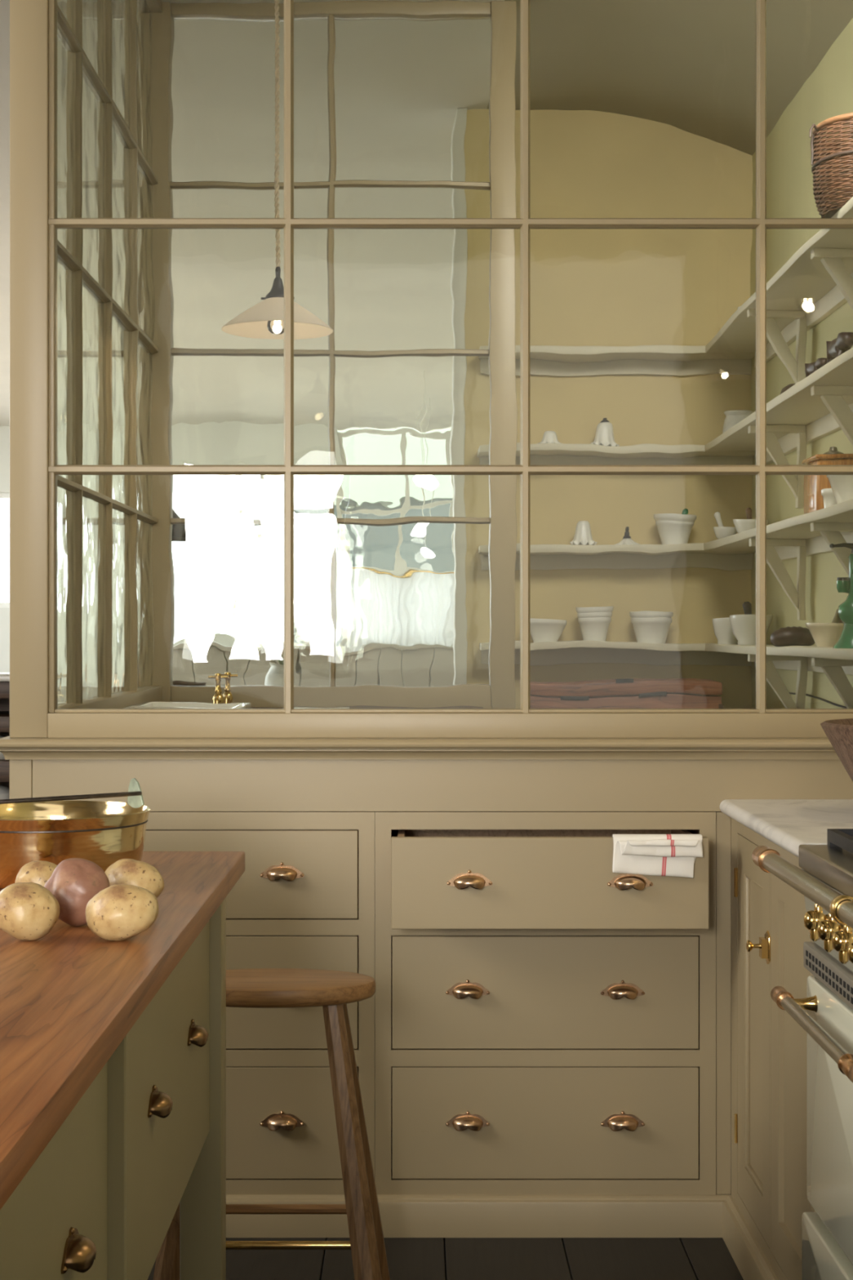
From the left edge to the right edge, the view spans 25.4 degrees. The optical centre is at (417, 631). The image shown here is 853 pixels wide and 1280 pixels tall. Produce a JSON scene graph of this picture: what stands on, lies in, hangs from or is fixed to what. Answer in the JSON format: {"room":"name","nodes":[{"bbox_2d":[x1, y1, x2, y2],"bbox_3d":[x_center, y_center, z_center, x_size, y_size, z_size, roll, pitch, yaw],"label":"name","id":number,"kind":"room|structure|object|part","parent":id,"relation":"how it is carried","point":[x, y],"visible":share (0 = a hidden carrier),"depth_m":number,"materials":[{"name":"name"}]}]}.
{"room":"kitchen","nodes":[
{"label":"kitchen","id":0,"kind":"room"},
{"bbox_2d":[0,0,9,426],"bbox_3d":[-1.972,-1.965,8.600,6.657,0.481,19.200,0,0,0],"label":"wall","id":1,"kind":"structure","parent":0,"point":[4,4],"depth_m":8.83,"materials":[{"name":"paint"}]},
{"bbox_2d":[0,426,9,672],"bbox_3d":[-2.300,-0.375,18.050,6.000,3.300,0.300,0,0,0],"label":"wall","id":2,"kind":"structure","parent":0,"point":[4,430],"depth_m":18.00,"materials":[{"name":"paint"}]},
{"bbox_2d":[0,493,9,608],"bbox_3d":[-4.025,-0.775,18.100,1.350,1.100,0.080,0,0,0],"label":"window","id":3,"kind":"structure","parent":2,"relation":"in","point":[2,495],"depth_m":18.06,"materials":[{"name":"white paint"}]},
{"bbox_2d":[147,1194,743,1279],"bbox_3d":[-1.972,1.305,7.500,6.457,0.060,21.000,0,0,0],"label":"floor","id":4,"kind":"structure","parent":0,"point":[407,1258],"depth_m":3.83,"materials":[{"name":"grey wood"}]},
{"bbox_2d":[0,672,9,787],"bbox_3d":[-1.760,0.711,6.560,0.880,1.128,0.480,0,0,0],"label":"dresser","id":5,"kind":"object","parent":4,"relation":"on","point":[4,677],"visible":0.02,"depth_m":6.35,"materials":[{"name":"brown wood"}]},
{"bbox_2d":[0,735,5,759],"bbox_3d":[-1.460,0.392,6.460,0.170,0.085,0.170,0,0,0],"label":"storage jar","id":6,"kind":"object","parent":5,"relation":"on","point":[2,757],"visible":0.17,"depth_m":6.41,"materials":[{"name":"white ceramic"}]},
{"bbox_2d":[0,785,8,799],"bbox_3d":[-1.460,0.562,6.460,0.170,0.085,0.170,0,0,0],"label":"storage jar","id":7,"kind":"object","parent":5,"relation":"on","point":[4,790],"visible":0.36,"depth_m":6.42,"materials":[{"name":"white ceramic"}]},
{"bbox_3d":[-1.350,0.722,6.555,0.040,1.107,0.410,0,0,0],"label":"panel","id":8,"kind":"part","parent":5,"relation":"part of","materials":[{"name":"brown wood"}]},
{"bbox_2d":[0,897,226,1279],"bbox_3d":[-0.720,0.843,2.031,0.801,0.865,2.363,0,0,0],"label":"kitchen island","id":9,"kind":"object","parent":4,"relation":"on","point":[146,1138],"visible":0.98,"depth_m":2.42,"materials":[{"name":"green paint"}]},
{"bbox_3d":[-0.355,0.622,1.604,0.020,0.417,1.008,0,0,0],"label":"drawer","id":10,"kind":"part","parent":9,"relation":"part of","materials":[{"name":"green paint"}]},
{"bbox_3d":[-0.332,0.610,1.877,0.026,0.038,0.094,0,0,0],"label":"cup handle","id":11,"kind":"part","parent":9,"relation":"part of","materials":[{"name":"gold metal"}]},
{"bbox_2d":[0,851,244,1209],"bbox_3d":[-0.747,0.392,1.989,0.906,0.034,2.478,0,0,0],"label":"island countertop","id":12,"kind":"structure","parent":9,"relation":"on","point":[70,995],"depth_m":1.97,"materials":[{"name":"red wood"}]},
{"bbox_2d":[0,882,59,940],"bbox_3d":[-0.476,0.340,2.299,0.080,0.069,0.076,0,0,0],"label":"potato","id":13,"kind":"object","parent":12,"relation":"on","point":[29,911],"visible":1,"depth_m":2.27,"materials":[{"name":"beige food"}]},
{"bbox_2d":[14,860,57,886],"bbox_3d":[-0.517,0.345,2.600,0.068,0.060,0.060,0,0,0],"label":"potato","id":14,"kind":"object","parent":12,"relation":"on","point":[39,872],"visible":0.35,"depth_m":2.58,"materials":[{"name":"beige food"}]},
{"bbox_2d":[0,777,150,888],"bbox_3d":[-0.562,0.302,2.870,0.324,0.145,0.311,0,0,-38],"label":"copper bowl","id":15,"kind":"object","parent":12,"relation":"on","point":[53,829],"visible":0.73,"depth_m":2.77,"materials":[{"name":"metal"}]},
{"bbox_2d":[44,857,110,926],"bbox_3d":[-0.436,0.332,2.414,0.077,0.085,0.080,0,0,-38],"label":"potato","id":16,"kind":"object","parent":12,"relation":"on","point":[73,882],"visible":0.75,"depth_m":2.39,"materials":[{"name":"food"}]},
{"bbox_2d":[84,884,158,941],"bbox_3d":[-0.360,0.341,2.300,0.090,0.068,0.076,0,0,0],"label":"potato","id":17,"kind":"object","parent":12,"relation":"on","point":[118,912],"visible":1,"depth_m":2.27,"materials":[{"name":"beige food"}]},
{"bbox_2d":[104,858,164,897],"bbox_3d":[-0.384,0.341,2.555,0.084,0.068,0.070,0,0,0],"label":"potato","id":18,"kind":"object","parent":12,"relation":"on","point":[123,871],"visible":0.56,"depth_m":2.53,"materials":[{"name":"beige food"}]},
{"bbox_3d":[-0.332,0.610,2.466,0.026,0.038,0.094,0,0,0],"label":"cup handle","id":19,"kind":"part","parent":9,"relation":"part of","materials":[{"name":"gold metal"}]},
{"bbox_3d":[-0.355,0.622,2.636,0.020,0.417,1.009,0,0,0],"label":"drawer","id":20,"kind":"part","parent":9,"relation":"part of","materials":[{"name":"green paint"}]},
{"bbox_3d":[-0.332,0.610,2.885,0.026,0.038,0.094,0,0,0],"label":"cup handle","id":21,"kind":"part","parent":9,"relation":"part of","materials":[{"name":"gold metal"}]},
{"bbox_3d":[-0.360,0.843,3.178,0.070,0.865,0.070,0,0,0],"label":"leg","id":22,"kind":"part","parent":9,"relation":"part of","materials":[{"name":"green paint"}]},
{"bbox_2d":[142,811,374,1194],"bbox_3d":[-0.453,0.786,4.237,0.725,0.809,0.526,0,0,0],"label":"base cabinet","id":23,"kind":"object","parent":4,"relation":"on","point":[304,897],"visible":0.4,"depth_m":4.00,"materials":[{"name":"paint"}]},
{"bbox_3d":[-0.450,0.514,4.010,0.648,0.186,0.020,0,0,0],"label":"drawer","id":24,"kind":"part","parent":23,"relation":"part of","materials":[{"name":"paint"}]},
{"bbox_3d":[-0.286,1.032,3.987,0.094,0.038,0.026,0,0,0],"label":"cup handle","id":25,"kind":"part","parent":23,"relation":"part of","materials":[{"name":"gold metal"}]},
{"bbox_3d":[-0.286,0.507,3.987,0.094,0.038,0.026,0,0,0],"label":"cup handle","id":26,"kind":"part","parent":23,"relation":"part of","materials":[{"name":"gold metal"}]},
{"bbox_3d":[-0.450,1.040,4.010,0.648,0.236,0.020,0,0,0],"label":"drawer","id":27,"kind":"part","parent":23,"relation":"part of","materials":[{"name":"paint"}]},
{"bbox_3d":[-0.450,0.764,4.010,0.648,0.238,0.020,0,0,0],"label":"drawer","id":28,"kind":"part","parent":23,"relation":"part of","materials":[{"name":"paint"}]},
{"bbox_2d":[152,968,390,1279],"bbox_3d":[-0.266,0.958,3.470,0.440,0.642,0.298,0,0,0],"label":"bar stool","id":29,"kind":"object","parent":4,"relation":"on","point":[260,988],"visible":0.75,"depth_m":3.38,"materials":[{"name":"brown wood"}]},
{"bbox_3d":[-0.423,0.973,3.383,0.155,0.614,0.049,0,0,-44],"label":"leg","id":30,"kind":"part","parent":29,"relation":"part of","materials":[{"name":"brown wood"}]},
{"bbox_3d":[-0.266,0.653,3.470,0.380,0.033,0.224,0,0,0],"label":"seat","id":31,"kind":"part","parent":29,"relation":"part of","materials":[{"name":"brown wood"}]},
{"bbox_3d":[-0.108,0.973,3.383,0.155,0.614,0.049,0,0,44],"label":"leg","id":32,"kind":"part","parent":29,"relation":"part of","materials":[{"name":"brown wood"}]},
{"bbox_3d":[-0.108,0.973,3.557,0.155,0.614,0.049,0,0,-44],"label":"leg","id":33,"kind":"part","parent":29,"relation":"part of","materials":[{"name":"brown wood"}]},
{"bbox_2d":[8,760,852,811],"bbox_3d":[0.197,0.773,4.250,2.120,1.004,0.500,0,0,0],"label":"wall panel","id":34,"kind":"object","parent":4,"relation":"on","point":[166,785],"visible":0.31,"depth_m":4.00,"materials":[{"name":"paint"}]},
{"bbox_3d":[-0.839,0.773,4.040,0.048,1.004,0.080,0,0,0],"label":"post","id":35,"kind":"part","parent":34,"relation":"part of","materials":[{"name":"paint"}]},
{"bbox_2d":[0,735,839,759],"bbox_3d":[0.180,0.248,4.913,2.154,0.045,1.894,0,0,0],"label":"trim","id":36,"kind":"structure","parent":34,"relation":"attached to","point":[12,748],"depth_m":3.98,"materials":[{"name":"paint"}]},
{"bbox_2d":[9,0,852,737],"bbox_3d":[0.197,-0.865,4.040,2.120,2.181,0.081,0,0,0],"label":"window","id":37,"kind":"structure","parent":36,"relation":"on","point":[378,368],"depth_m":4.03,"materials":[{"name":"glass"}]},
{"bbox_3d":[-0.823,-0.865,4.040,0.081,2.181,0.081,0,0,0],"label":"corner post","id":38,"kind":"part","parent":37,"relation":"part of","materials":[{"name":"paint"}]},
{"bbox_3d":[-0.528,-1.131,4.030,0.500,0.515,0.004,0,0,0],"label":"pane","id":39,"kind":"part","parent":37,"relation":"part of","materials":[{"name":"clear glass"}]},
{"bbox_3d":[-0.528,-0.607,4.030,0.500,0.517,0.004,0,0,0],"label":"pane","id":40,"kind":"part","parent":37,"relation":"part of","materials":[{"name":"clear glass"}]},
{"bbox_3d":[-0.528,-0.086,4.030,0.500,0.509,0.004,0,0,0],"label":"pane","id":41,"kind":"part","parent":37,"relation":"part of","materials":[{"name":"clear glass"}]},
{"bbox_3d":[-0.022,-1.131,4.030,0.496,0.515,0.004,0,0,0],"label":"pane","id":42,"kind":"part","parent":37,"relation":"part of","materials":[{"name":"clear glass"}]},
{"bbox_3d":[-0.022,-0.607,4.030,0.496,0.517,0.004,0,0,0],"label":"pane","id":43,"kind":"part","parent":37,"relation":"part of","materials":[{"name":"clear glass"}]},
{"bbox_3d":[-0.022,-0.086,4.030,0.496,0.509,0.004,0,0,0],"label":"pane","id":44,"kind":"part","parent":37,"relation":"part of","materials":[{"name":"clear glass"}]},
{"bbox_3d":[0.237,0.199,4.035,2.039,0.053,0.070,0,0,0],"label":"rail","id":45,"kind":"part","parent":37,"relation":"part of","materials":[{"name":"paint"}]},
{"bbox_3d":[0.481,-1.131,4.030,0.494,0.515,0.004,0,0,0],"label":"pane","id":46,"kind":"part","parent":37,"relation":"part of","materials":[{"name":"clear glass"}]},
{"bbox_3d":[0.481,-0.607,4.030,0.494,0.517,0.004,0,0,0],"label":"pane","id":47,"kind":"part","parent":37,"relation":"part of","materials":[{"name":"clear glass"}]},
{"bbox_3d":[0.481,-0.086,4.030,0.494,0.509,0.004,0,0,0],"label":"pane","id":48,"kind":"part","parent":37,"relation":"part of","materials":[{"name":"clear glass"}]},
{"bbox_3d":[0.995,-1.131,4.030,0.517,0.515,0.004,0,0,0],"label":"pane","id":49,"kind":"part","parent":37,"relation":"part of","materials":[{"name":"clear glass"}]},
{"bbox_3d":[0.995,-0.607,4.030,0.517,0.517,0.004,0,0,0],"label":"pane","id":50,"kind":"part","parent":37,"relation":"part of","materials":[{"name":"clear glass"}]},
{"bbox_3d":[0.995,-0.086,4.030,0.517,0.509,0.004,0,0,0],"label":"pane","id":51,"kind":"part","parent":37,"relation":"part of","materials":[{"name":"clear glass"}]},
{"bbox_2d":[226,1194,730,1237],"bbox_3d":[-0.101,1.233,3.989,1.525,0.084,0.022,0,0,0],"label":"baseboard","id":52,"kind":"structure","parent":4,"relation":"on","point":[402,1215],"depth_m":3.98,"materials":[{"name":"paint"}]},
{"bbox_2d":[374,811,715,1194],"bbox_3d":[0.271,0.786,4.167,0.722,0.809,0.666,0,0,0],"label":"base cabinet","id":53,"kind":"object","parent":4,"relation":"on","point":[545,1013],"visible":0.99,"depth_m":4.00,"materials":[{"name":"paint"}]},
{"bbox_3d":[0.107,1.033,3.987,0.094,0.038,0.026,0,0,0],"label":"cup handle","id":54,"kind":"part","parent":53,"relation":"part of","materials":[{"name":"gold metal"}]},
{"bbox_3d":[0.107,0.755,3.987,0.094,0.038,0.026,0,0,0],"label":"cup handle","id":55,"kind":"part","parent":53,"relation":"part of","materials":[{"name":"gold metal"}]},
{"bbox_3d":[0.107,0.505,3.847,0.094,0.038,0.026,0,0,0],"label":"cup handle","id":56,"kind":"part","parent":53,"relation":"part of","materials":[{"name":"gold metal"}]},
{"bbox_3d":[0.271,1.040,4.010,0.648,0.236,0.020,0,0,0],"label":"drawer","id":57,"kind":"part","parent":53,"relation":"part of","materials":[{"name":"paint"}]},
{"bbox_3d":[0.271,0.764,4.010,0.648,0.238,0.020,0,0,0],"label":"drawer","id":58,"kind":"part","parent":53,"relation":"part of","materials":[{"name":"paint"}]},
{"bbox_3d":[0.271,0.514,3.870,0.648,0.186,0.020,0,0,0],"label":"drawer","id":59,"kind":"part","parent":53,"relation":"part of","materials":[{"name":"paint"}]},
{"bbox_3d":[0.435,1.033,3.987,0.094,0.038,0.026,0,0,0],"label":"cup handle","id":60,"kind":"part","parent":53,"relation":"part of","materials":[{"name":"gold metal"}]},
{"bbox_3d":[0.435,0.756,3.987,0.094,0.038,0.026,0,0,0],"label":"cup handle","id":61,"kind":"part","parent":53,"relation":"part of","materials":[{"name":"gold metal"}]},
{"bbox_3d":[0.435,0.507,3.847,0.094,0.038,0.026,0,0,0],"label":"cup handle","id":62,"kind":"part","parent":53,"relation":"part of","materials":[{"name":"gold metal"}]},
{"bbox_2d":[612,834,703,878],"bbox_3d":[0.490,0.458,3.859,0.184,0.088,0.062,0,0,0],"label":"tea towel","id":63,"kind":"object","parent":53,"relation":"hanging from","point":[654,855],"visible":1,"depth_m":3.85,"materials":[{"name":"white fabric"}]},
{"bbox_2d":[722,1195,778,1279],"bbox_3d":[0.653,1.233,3.580,0.022,0.084,0.840,0,0,0],"label":"baseboard","id":64,"kind":"structure","parent":4,"relation":"on","point":[745,1251],"depth_m":3.75,"materials":[{"name":"paint"}]},
{"bbox_2d":[731,817,815,1279],"bbox_3d":[0.939,0.831,3.583,0.633,0.888,0.835,0,0,0],"label":"base cabinet","id":65,"kind":"object","parent":4,"relation":"on","point":[769,932],"visible":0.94,"depth_m":3.58,"materials":[{"name":"paint"}]},
{"bbox_2d":[715,811,731,1194],"bbox_3d":[0.648,0.786,4.016,0.031,0.809,0.029,0,0,0],"label":"trim","id":66,"kind":"structure","parent":65,"relation":"attached to","point":[723,822],"depth_m":4.00,"materials":[{"name":"paint"}]},
{"bbox_3d":[0.675,0.790,3.741,0.022,0.743,0.357,0,0,0],"label":"door","id":67,"kind":"part","parent":65,"relation":"part of","materials":[{"name":"paint"}]},
{"bbox_3d":[0.671,0.789,3.737,0.010,0.596,0.210,0,0,0],"label":"panel moulding","id":68,"kind":"part","parent":65,"relation":"part of","materials":[{"name":"paint"}]},
{"bbox_3d":[0.678,0.789,3.737,0.007,0.596,0.210,0,0,0],"label":"door panel","id":69,"kind":"part","parent":65,"relation":"part of","materials":[{"name":"paint"}]},
{"bbox_3d":[0.643,0.597,3.574,0.042,0.063,0.040,0,0,0],"label":"latch knob","id":70,"kind":"part","parent":65,"relation":"part of","materials":[{"name":"gold metal"}]},
{"bbox_2d":[720,799,852,857],"bbox_3d":[0.948,0.370,3.586,0.616,0.031,0.827,0,0,0],"label":"countertop","id":71,"kind":"structure","parent":65,"relation":"on","point":[788,824],"depth_m":3.64,"materials":[{"name":"white stone"}]},
{"bbox_2d":[820,718,852,781],"bbox_3d":[1.012,0.264,3.600,0.480,0.181,0.456,0,0,0],"label":"dough bowl","id":72,"kind":"object","parent":71,"relation":"on","point":[839,732],"visible":1,"depth_m":3.56,"materials":[{"name":"brown wood"}]},
{"bbox_3d":[0.675,0.790,3.369,0.022,0.743,0.358,0,0,0],"label":"door","id":73,"kind":"part","parent":65,"relation":"part of","materials":[{"name":"paint"}]},
{"bbox_3d":[0.678,0.789,3.368,0.007,0.596,0.220,0,0,0],"label":"door panel","id":74,"kind":"part","parent":65,"relation":"part of","materials":[{"name":"paint"}]},
{"bbox_2d":[751,828,852,1279],"bbox_3d":[0.910,0.798,2.631,0.688,0.954,1.164,0,0,0],"label":"range cooker","id":75,"kind":"object","parent":4,"relation":"on","point":[824,880],"visible":1,"depth_m":2.96,"materials":[{"name":"white metal"}]},
{"bbox_3d":[0.587,0.382,2.609,0.031,0.031,1.078,0,0,0],"label":"rail","id":76,"kind":"part","parent":75,"relation":"part of","materials":[{"name":"metal"}]},
{"bbox_3d":[0.605,0.607,2.879,0.021,0.021,0.468,0,0,0],"label":"door rail","id":77,"kind":"part","parent":75,"relation":"part of","materials":[{"name":"metal"}]},
{"bbox_3d":[0.625,0.451,2.940,0.047,0.060,0.032,0,0,0],"label":"knob","id":78,"kind":"part","parent":75,"relation":"part of","materials":[{"name":"gold metal"}]},
{"bbox_2d":[799,844,852,897],"bbox_3d":[0.946,0.375,2.607,0.616,0.038,1.114,0,0,0],"label":"cooktop","id":79,"kind":"object","parent":75,"relation":"in","point":[832,865],"depth_m":2.98,"materials":[{"name":"metal"}]},
{"bbox_3d":[0.670,0.455,2.610,0.060,0.119,1.099,0,0,0],"label":"control panel","id":80,"kind":"part","parent":75,"relation":"part of","materials":[{"name":"metal"}]},
{"bbox_3d":[0.657,1.076,2.882,0.029,0.218,0.564,0,0,0],"label":"warming drawer","id":81,"kind":"part","parent":75,"relation":"part of","materials":[{"name":"white metal"}]},
{"bbox_3d":[0.661,0.760,2.879,0.022,0.377,0.558,0,0,0],"label":"oven door","id":82,"kind":"part","parent":75,"relation":"part of","materials":[{"name":"white metal"}]},
{"bbox_3d":[0.625,0.451,2.840,0.047,0.060,0.032,0,0,0],"label":"knob","id":83,"kind":"part","parent":75,"relation":"part of","materials":[{"name":"gold metal"}]},
{"bbox_3d":[0.625,0.451,2.740,0.047,0.060,0.032,0,0,0],"label":"knob","id":84,"kind":"part","parent":75,"relation":"part of","materials":[{"name":"gold metal"}]},
{"bbox_3d":[0.625,0.451,2.640,0.047,0.060,0.032,0,0,0],"label":"knob","id":85,"kind":"part","parent":75,"relation":"part of","materials":[{"name":"gold metal"}]}
]}

